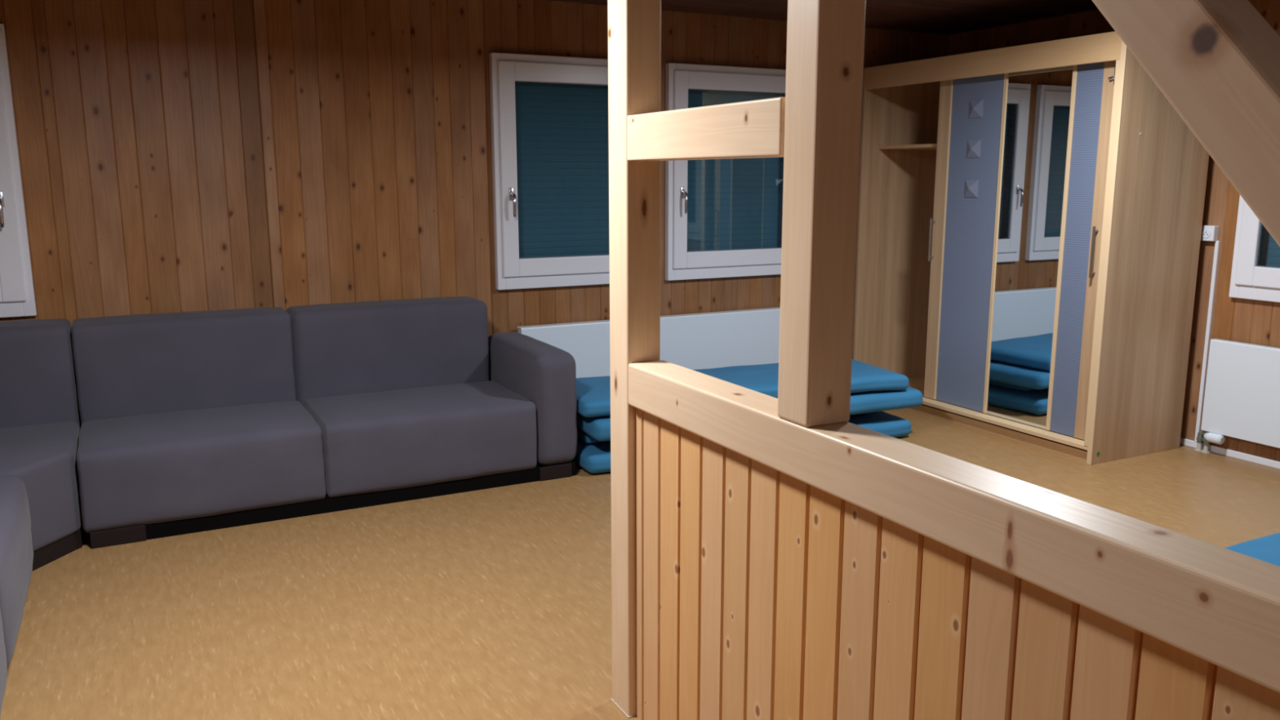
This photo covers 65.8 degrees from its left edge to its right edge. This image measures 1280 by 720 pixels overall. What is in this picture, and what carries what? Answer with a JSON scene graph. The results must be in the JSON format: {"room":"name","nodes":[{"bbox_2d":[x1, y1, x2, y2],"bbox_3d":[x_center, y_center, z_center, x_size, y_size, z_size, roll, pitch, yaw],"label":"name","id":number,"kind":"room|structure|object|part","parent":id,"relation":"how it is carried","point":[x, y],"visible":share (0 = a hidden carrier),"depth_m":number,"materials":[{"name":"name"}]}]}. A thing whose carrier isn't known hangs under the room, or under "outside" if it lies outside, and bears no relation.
{"room":"living room","nodes":[
{"label":"living room","id":0,"kind":"room"},
{"bbox_2d":[0,0,949,355],"bbox_3d":[-0.811,-0.775,5.633,6.760,2.475,0.028,-5,12,-27],"label":"wall","id":1,"kind":"structure","parent":0,"point":[175,155],"depth_m":5.05,"materials":[{"name":"brown wood"}]},
{"bbox_2d":[0,23,36,317],"bbox_3d":[-3.287,-0.815,4.318,1.000,1.307,0.250,-5,12,-27],"label":"window","id":2,"kind":"structure","parent":1,"relation":"in","point":[17,295],"depth_m":4.51,"materials":[{"name":"white plastic"}]},
{"bbox_3d":[-2.878,-0.678,4.451,0.028,0.161,0.060,-5,12,-27],"label":"handle","id":3,"kind":"part","parent":2,"relation":"part of","materials":[{"name":"metal"}]},
{"bbox_3d":[-3.266,-0.822,4.274,0.936,1.193,0.040,-5,12,-27],"label":"sash","id":4,"kind":"part","parent":2,"relation":"part of","materials":[{"name":"white plastic"}]},
{"bbox_2d":[488,52,609,289],"bbox_3d":[-0.390,-1.092,5.798,1.000,1.307,0.250,-5,12,-27],"label":"window","id":5,"kind":"structure","parent":1,"relation":"in","point":[544,175],"depth_m":5.75,"materials":[{"name":"white plastic"}]},
{"bbox_3d":[-0.712,-0.885,5.557,0.028,0.161,0.060,-5,12,-27],"label":"handle","id":6,"kind":"part","parent":5,"relation":"part of","materials":[{"name":"metal"}]},
{"bbox_2d":[515,81,608,257],"bbox_3d":[-0.411,-1.092,5.840,0.900,1.232,0.010,-5,12,-27],"label":"roller shutter","id":7,"kind":"object","parent":5,"relation":"attached to","point":[544,175],"depth_m":5.81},
{"bbox_2d":[516,306,780,377],"bbox_3d":[0.176,-0.021,6.220,1.985,0.516,0.099,-5,12,-27],"label":"radiator","id":8,"kind":"object","parent":1,"relation":"attached to","point":[713,340],"visible":0.37,"depth_m":6.23,"materials":[{"name":"white metal"}]},
{"bbox_2d":[516,306,780,328],"bbox_3d":[0.180,-0.269,6.165,1.985,0.008,0.071,-5,12,-27],"label":"grille","id":9,"kind":"object","parent":8,"relation":"attached to","point":[768,311],"depth_m":6.19,"materials":[{"name":"white metal"}]},
{"bbox_2d":[665,62,786,280],"bbox_3d":[0.595,-1.186,6.301,1.000,1.307,0.250,-5,12,-27],"label":"window","id":10,"kind":"structure","parent":1,"relation":"in","point":[699,184],"depth_m":6.29,"materials":[{"name":"white plastic"}]},
{"bbox_3d":[0.273,-0.979,6.060,0.028,0.161,0.060,-5,12,-27],"label":"handle","id":11,"kind":"part","parent":10,"relation":"part of","materials":[{"name":"metal"}]},
{"bbox_2d":[687,89,785,251],"bbox_3d":[0.573,-1.186,6.343,0.900,1.232,0.010,-5,12,-27],"label":"roller shutter","id":12,"kind":"object","parent":10,"relation":"attached to","point":[706,179],"depth_m":6.37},
{"bbox_2d":[0,408,1279,719],"bbox_3d":[0.811,1.047,2.800,6.900,0.080,7.200,-5,12,-27],"label":"floor","id":13,"kind":"structure","parent":0,"point":[495,603],"depth_m":3.58,"materials":[{"name":"beige carpet"}]},
{"bbox_2d":[0,296,577,719],"bbox_3d":[-1.412,0.438,3.522,3.347,0.860,3.431,-5,12,-27],"label":"sofa","id":14,"kind":"object","parent":13,"relation":"on","point":[121,429],"visible":1,"depth_m":4.56,"materials":[{"name":"grey fabric"}]},
{"bbox_3d":[-1.903,0.873,2.252,0.716,0.376,1.039,-5,12,-27],"label":"seat","id":15,"kind":"part","parent":14,"relation":"part of","materials":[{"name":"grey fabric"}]},
{"bbox_3d":[-2.379,0.706,3.150,0.714,0.377,1.042,-5,12,-27],"label":"seat","id":16,"kind":"part","parent":14,"relation":"part of","materials":[{"name":"grey fabric"}]},
{"bbox_3d":[-3.102,0.138,4.354,1.084,0.569,0.318,-5,12,-27],"label":"backrest","id":17,"kind":"part","parent":14,"relation":"part of","materials":[{"name":"grey fabric"}]},
{"bbox_3d":[-2.730,0.540,4.009,0.798,0.345,0.840,-5,12,-27],"label":"seat","id":18,"kind":"part","parent":14,"relation":"part of","materials":[{"name":"grey fabric"}]},
{"bbox_3d":[-2.197,0.055,4.813,0.950,0.562,0.317,-5,12,-27],"label":"backrest","id":19,"kind":"part","parent":14,"relation":"part of","materials":[{"name":"grey fabric"}]},
{"bbox_3d":[-1.992,0.456,4.503,0.971,0.373,0.677,-5,12,-27],"label":"seat","id":20,"kind":"part","parent":14,"relation":"part of","materials":[{"name":"grey fabric"}]},
{"bbox_3d":[-1.327,-0.029,5.259,1.019,0.564,0.318,-5,12,-27],"label":"backrest","id":21,"kind":"part","parent":14,"relation":"part of","materials":[{"name":"grey fabric"}]},
{"bbox_3d":[-1.107,0.371,4.956,1.027,0.373,0.678,-5,12,-27],"label":"seat","id":22,"kind":"part","parent":14,"relation":"part of","materials":[{"name":"grey fabric"}]},
{"bbox_3d":[-0.596,0.190,5.301,0.242,0.597,0.855,-5,12,-27],"label":"armrest","id":23,"kind":"part","parent":14,"relation":"part of","materials":[{"name":"grey fabric"}]},
{"bbox_2d":[607,0,661,718],"bbox_3d":[-0.014,-0.221,2.634,0.104,2.475,0.114,-5,12,-27],"label":"timber post","id":24,"kind":"object","parent":13,"relation":"on","point":[634,26],"visible":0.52,"depth_m":2.59,"materials":[{"name":"beige wood"}]},
{"bbox_2d":[626,97,785,160],"bbox_3d":[0.159,-0.510,2.228,0.090,0.112,0.664,-5,12,-27],"label":"crossbar","id":25,"kind":"object","parent":24,"relation":"attached to","point":[752,129],"visible":0.79,"depth_m":2.14,"materials":[{"name":"brown wood"}]},
{"bbox_2d":[573,411,911,474],"bbox_3d":[0.549,0.420,5.662,2.028,0.112,0.641,-4,11,-22],"label":"mattress","id":26,"kind":"object","parent":13,"relation":"on","point":[593,458],"visible":0.27,"depth_m":5.64,"materials":[{"name":"blue fabric"}]},
{"bbox_2d":[576,412,874,444],"bbox_3d":[0.448,0.305,5.793,1.859,0.066,0.624,-4,11,-22],"label":"mattress","id":27,"kind":"object","parent":26,"relation":"on","point":[581,435],"visible":0.08,"depth_m":5.21,"materials":[{"name":"blue fabric"}]},
{"bbox_2d":[576,386,923,440],"bbox_3d":[0.594,0.244,5.630,2.047,0.113,0.661,-4,11,-22],"label":"mattress","id":28,"kind":"object","parent":27,"relation":"on","point":[598,428],"visible":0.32,"depth_m":5.58,"materials":[{"name":"blue fabric"}]},
{"bbox_2d":[575,359,908,417],"bbox_3d":[0.524,0.141,5.598,1.990,0.103,0.639,-4,11,-21],"label":"mattress","id":29,"kind":"object","parent":28,"relation":"on","point":[593,393],"visible":0.37,"depth_m":5.55,"materials":[{"name":"blue fabric"}]},
{"bbox_2d":[635,408,1279,719],"bbox_3d":[0.769,0.822,1.308,0.068,0.905,3.259,-5,12,-27],"label":"wall","id":30,"kind":"structure","parent":13,"relation":"on","point":[763,593],"depth_m":1.92,"materials":[{"name":"brown wood"}]},
{"bbox_2d":[628,360,1279,693],"bbox_3d":[0.750,0.316,1.248,0.110,0.113,3.185,-5,12,-27],"label":"handrail","id":31,"kind":"object","parent":30,"relation":"on","point":[1219,606],"visible":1,"depth_m":1.49,"materials":[{"name":"brown wood"}]},
{"bbox_2d":[777,0,866,426],"bbox_3d":[0.348,-0.596,1.862,0.108,1.457,0.104,-5,12,-27],"label":"timber post","id":32,"kind":"object","parent":31,"relation":"on","point":[824,55],"visible":1,"depth_m":1.88,"materials":[{"name":"brown wood"}]},
{"bbox_2d":[852,31,1208,465],"bbox_3d":[2.254,-0.717,6.045,0.737,2.205,1.960,-5,12,-27],"label":"wardrobe","id":33,"kind":"object","parent":13,"relation":"on","point":[1030,216],"visible":0.84,"depth_m":5.51,"materials":[{"name":"brown wood"}]},
{"bbox_3d":[1.810,-0.873,6.890,0.733,2.205,0.024,-5,12,-27],"label":"panel","id":34,"kind":"part","parent":33,"relation":"part of","materials":[{"name":"brown wood"}]},
{"bbox_2d":[879,143,937,150],"bbox_3d":[2.064,-1.389,6.432,0.585,0.022,0.844,-5,12,-27],"label":"shelf","id":35,"kind":"object","parent":33,"relation":"attached to","point":[882,146],"depth_m":6.56,"materials":[{"name":"brown wood"}]},
{"bbox_3d":[1.826,-0.754,6.195,0.037,0.267,0.014,-5,12,-27],"label":"door handle","id":36,"kind":"part","parent":33,"relation":"part of","materials":[{"name":"metal"}]},
{"bbox_3d":[1.981,-0.698,5.958,0.006,2.000,0.398,-5,12,-27],"label":"blue panel","id":37,"kind":"part","parent":33,"relation":"part of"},
{"bbox_3d":[2.263,0.302,6.239,0.695,0.020,1.910,-5,12,-27],"label":"floor panel","id":38,"kind":"part","parent":33,"relation":"part of","materials":[{"name":"brown wood"}]},
{"bbox_3d":[1.969,0.312,6.086,0.086,0.023,1.908,-5,12,-27],"label":"rail","id":39,"kind":"part","parent":33,"relation":"part of","materials":[{"name":"brown wood"}]},
{"bbox_2d":[986,65,1073,429],"bbox_3d":[2.185,-0.627,5.572,0.006,2.000,0.440,-5,12,-27],"label":"mirror","id":40,"kind":"object","parent":33,"relation":"on","point":[1036,137],"depth_m":5.56,"materials":[{"name":"silver metal"}]},
{"bbox_3d":[2.335,-0.575,5.288,0.006,2.000,0.163,-5,12,-27],"label":"blue panel","id":41,"kind":"part","parent":33,"relation":"part of","materials":[{"name":"blue wood"}]},
{"bbox_3d":[2.370,-0.564,5.166,0.037,0.267,0.014,-5,12,-27],"label":"door handle","id":42,"kind":"part","parent":33,"relation":"part of","materials":[{"name":"metal"}]},
{"bbox_3d":[2.703,-0.562,5.203,0.731,2.205,0.024,-5,12,-27],"label":"panel","id":43,"kind":"part","parent":33,"relation":"part of","materials":[{"name":"brown wood"}]},
{"bbox_2d":[1224,531,1279,566],"bbox_3d":[3.110,0.747,3.867,1.766,0.117,0.726,-5,12,-27],"label":"mattress","id":44,"kind":"object","parent":13,"relation":"on","point":[1266,548],"visible":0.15,"depth_m":3.76,"materials":[{"name":"blue fabric"}]},
{"bbox_2d":[547,0,1098,35],"bbox_3d":[0.801,-1.438,2.353,6.760,0.020,7.029,-5,12,-27],"label":"ceiling","id":45,"kind":"structure","parent":0,"point":[948,17],"depth_m":5.89,"materials":[{"name":"brown wood"}]},
{"bbox_2d":[947,0,1279,462],"bbox_3d":[3.791,-0.494,4.090,0.020,2.475,7.060,-5,12,-27],"label":"wall","id":46,"kind":"structure","parent":0,"point":[1254,322],"depth_m":5.39,"materials":[{"name":"brown wood"}]},
{"bbox_2d":[1194,240,1220,441],"bbox_3d":[3.120,-0.093,5.439,0.016,1.120,0.020,-5,12,-27],"label":"duct","id":47,"kind":"object","parent":46,"relation":"attached to","point":[1216,251],"visible":0.96,"depth_m":5.43,"materials":[{"name":"white plastic"}]},
{"bbox_2d":[1200,225,1218,241],"bbox_3d":[3.084,-0.688,5.362,0.049,0.083,0.085,-5,12,-27],"label":"wall socket","id":48,"kind":"object","parent":46,"relation":"attached to","point":[1209,233],"visible":0.91,"depth_m":5.34,"materials":[{"name":"white plastic"}]},
{"bbox_2d":[1179,437,1279,469],"bbox_3d":[2.947,0.415,5.875,0.014,0.038,3.400,-5,12,-27],"label":"baseboard","id":49,"kind":"structure","parent":46,"relation":"attached to","point":[1251,458],"depth_m":5.34,"materials":[{"name":"white plastic"}]},
{"bbox_2d":[1194,338,1279,453],"bbox_3d":[3.503,0.331,4.696,0.095,0.632,1.757,-6,12,-28],"label":"radiator","id":50,"kind":"object","parent":46,"relation":"attached to","point":[1242,397],"visible":1,"depth_m":5.23,"materials":[{"name":"white metal"}]},
{"bbox_2d":[1211,338,1279,350],"bbox_3d":[3.508,0.028,4.620,0.041,0.008,1.718,-5,12,-27],"label":"grille","id":51,"kind":"object","parent":50,"relation":"attached to","point":[1215,342],"depth_m":5.23,"materials":[{"name":"white metal"}]},
{"bbox_2d":[1228,195,1279,302],"bbox_3d":[3.418,-0.903,4.755,0.250,1.307,0.995,-5,12,-27],"label":"window","id":52,"kind":"structure","parent":46,"relation":"in","point":[1253,277],"depth_m":5.15,"materials":[{"name":"white plastic"}]},
{"bbox_2d":[1258,225,1279,266],"bbox_3d":[3.459,-0.899,4.777,0.010,1.232,0.895,-5,12,-27],"label":"roller shutter","id":53,"kind":"object","parent":52,"relation":"attached to","point":[1268,245],"depth_m":5.17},
{"bbox_2d":[1092,0,1279,246],"bbox_3d":[0.683,-0.479,1.229,0.108,1.455,1.345,-5,12,-27],"label":"diagonal brace","id":54,"kind":"object","parent":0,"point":[1216,62],"visible":1,"depth_m":1.16,"materials":[{"name":"brown wood"}]}
]}

